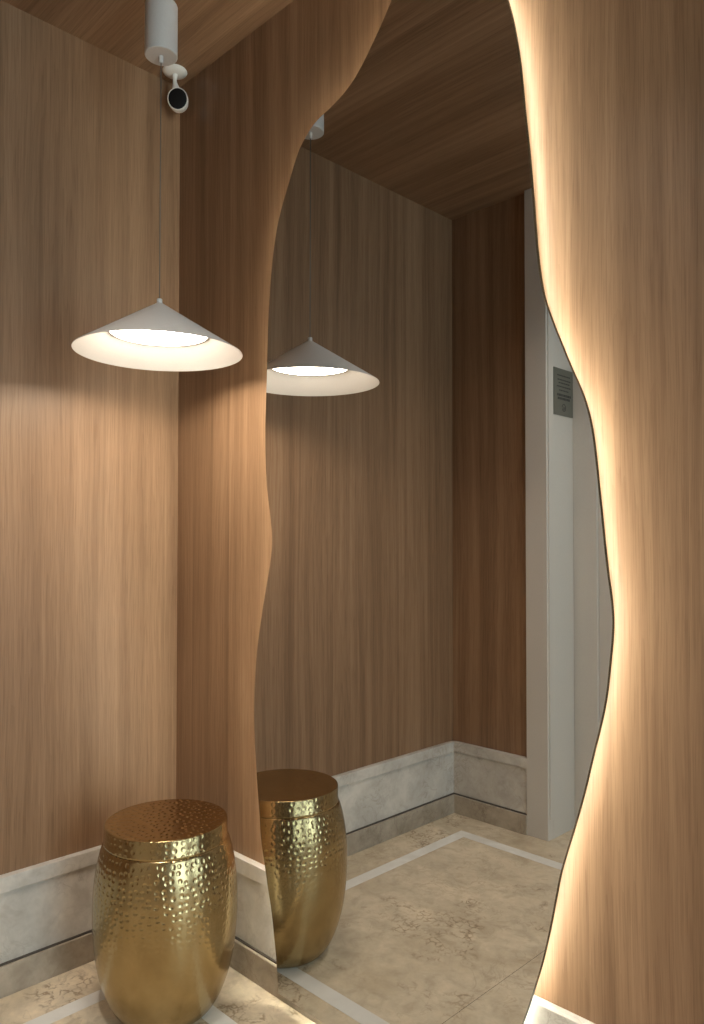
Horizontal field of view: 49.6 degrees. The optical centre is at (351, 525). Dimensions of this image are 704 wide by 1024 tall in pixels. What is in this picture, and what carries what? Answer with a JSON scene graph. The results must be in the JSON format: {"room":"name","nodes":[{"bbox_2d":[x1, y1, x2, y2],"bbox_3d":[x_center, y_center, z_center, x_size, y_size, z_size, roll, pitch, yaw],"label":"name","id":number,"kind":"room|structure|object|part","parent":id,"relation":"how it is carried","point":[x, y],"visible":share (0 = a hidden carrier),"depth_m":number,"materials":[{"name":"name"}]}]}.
{"room":"elevator lobby","nodes":[
{"label":"elevator lobby","id":0,"kind":"room"},
{"bbox_2d":[0,0,179,874],"bbox_3d":[-1.117,-0.088,1.674,0.100,2.428,1.827,-1,-2,45],"label":"wall","id":1,"kind":"structure","parent":0,"point":[89,448],"depth_m":2.00,"materials":[{"name":"brown wood"}]},
{"bbox_2d":[0,845,101,998],"bbox_3d":[-0.995,0.985,1.684,0.026,0.283,1.407,-1,-2,45],"label":"baseboard","id":2,"kind":"structure","parent":1,"relation":"attached to","point":[46,907],"depth_m":1.91,"materials":[{"name":"grey stone"}]},
{"bbox_2d":[2,0,292,86],"bbox_3d":[0.122,-1.377,0.466,3.600,0.100,1.827,-1,-2,45],"label":"ceiling","id":3,"kind":"structure","parent":0,"point":[207,29],"depth_m":1.96,"materials":[{"name":"brown wood"}]},
{"bbox_2d":[71,0,242,370],"bbox_3d":[-0.444,-0.849,1.766,0.381,0.901,0.381,-1,-2,45],"label":"pendant lamp","id":4,"kind":"object","parent":3,"relation":"hanging from","point":[156,337],"visible":1,"depth_m":1.77,"materials":[{"name":"grey metal"}]},
{"bbox_3d":[-0.444,-0.456,1.757,0.381,0.116,0.381,-1,-2,45],"label":"lamp shade","id":5,"kind":"part","parent":4,"relation":"part of","materials":[{"name":"white metal"}]},
{"bbox_2d":[110,330,206,345],"bbox_3d":[-0.444,-0.445,1.757,0.220,0.004,0.220,1,-2,-43],"label":"diffuser","id":6,"kind":"object","parent":4,"relation":"attached to","point":[122,337],"depth_m":1.80,"materials":[{"name":"white plastic"}]},
{"bbox_3d":[-0.444,-0.800,1.765,0.002,0.556,0.002,-1,-2,45],"label":"cord","id":7,"kind":"part","parent":4,"relation":"part of","materials":[{"name":"grey metal"}]},
{"bbox_2d":[162,64,187,112],"bbox_3d":[-0.501,-1.231,2.161,0.071,0.118,0.071,-1,-2,45],"label":"security camera","id":8,"kind":"object","parent":3,"relation":"attached to","point":[177,97],"visible":1,"depth_m":2.15,"materials":[{"name":"white plastic"}]},
{"bbox_2d":[0,960,315,1023],"bbox_3d":[0.120,1.149,0.410,3.600,0.100,1.827,-1,-2,45],"label":"floor","id":9,"kind":"structure","parent":0,"point":[242,1000],"depth_m":1.80,"materials":[{"name":"beige stone"}]},
{"bbox_2d":[23,989,104,1023],"bbox_3d":[-0.874,1.126,1.564,0.043,0.005,1.098,-1,-2,45],"label":"trim","id":10,"kind":"structure","parent":9,"relation":"on","point":[66,1010],"depth_m":1.78,"materials":[{"name":"white stone"}]},
{"bbox_2d":[92,799,237,1023],"bbox_3d":[-0.436,0.910,1.789,0.331,0.439,0.331,-1,-2,45],"label":"stool","id":11,"kind":"object","parent":9,"relation":"on","point":[165,895],"visible":1,"depth_m":1.66,"materials":[{"name":"gold metal"}]},
{"bbox_2d":[202,1005,237,1023],"bbox_3d":[0.572,1.111,0.863,3.080,0.005,0.046,-1,-2,45],"label":"trim","id":12,"kind":"structure","parent":9,"relation":"on","point":[214,1015],"depth_m":1.75,"materials":[{"name":"white stone"}]},
{"bbox_2d":[176,0,703,1023],"bbox_3d":[0.731,-0.100,1.048,3.400,2.428,0.100,-1,-2,45],"label":"wall","id":13,"kind":"structure","parent":0,"point":[614,89],"depth_m":1.30,"materials":[{"name":"brown wood"}]},
{"bbox_2d":[230,851,594,1023],"bbox_3d":[0.686,0.971,0.980,3.400,0.283,0.026,-1,-2,45],"label":"baseboard","id":14,"kind":"structure","parent":13,"relation":"attached to","point":[254,953],"depth_m":1.89,"materials":[{"name":"grey stone"}]},
{"bbox_2d":[254,0,614,1023],"bbox_3d":[0.107,-0.063,1.564,0.924,2.301,0.052,-1,-2,45],"label":"wall mirror","id":15,"kind":"object","parent":13,"relation":"attached to","point":[436,639],"visible":1,"depth_m":1.49,"materials":[{"name":"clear mirror"}]}
]}

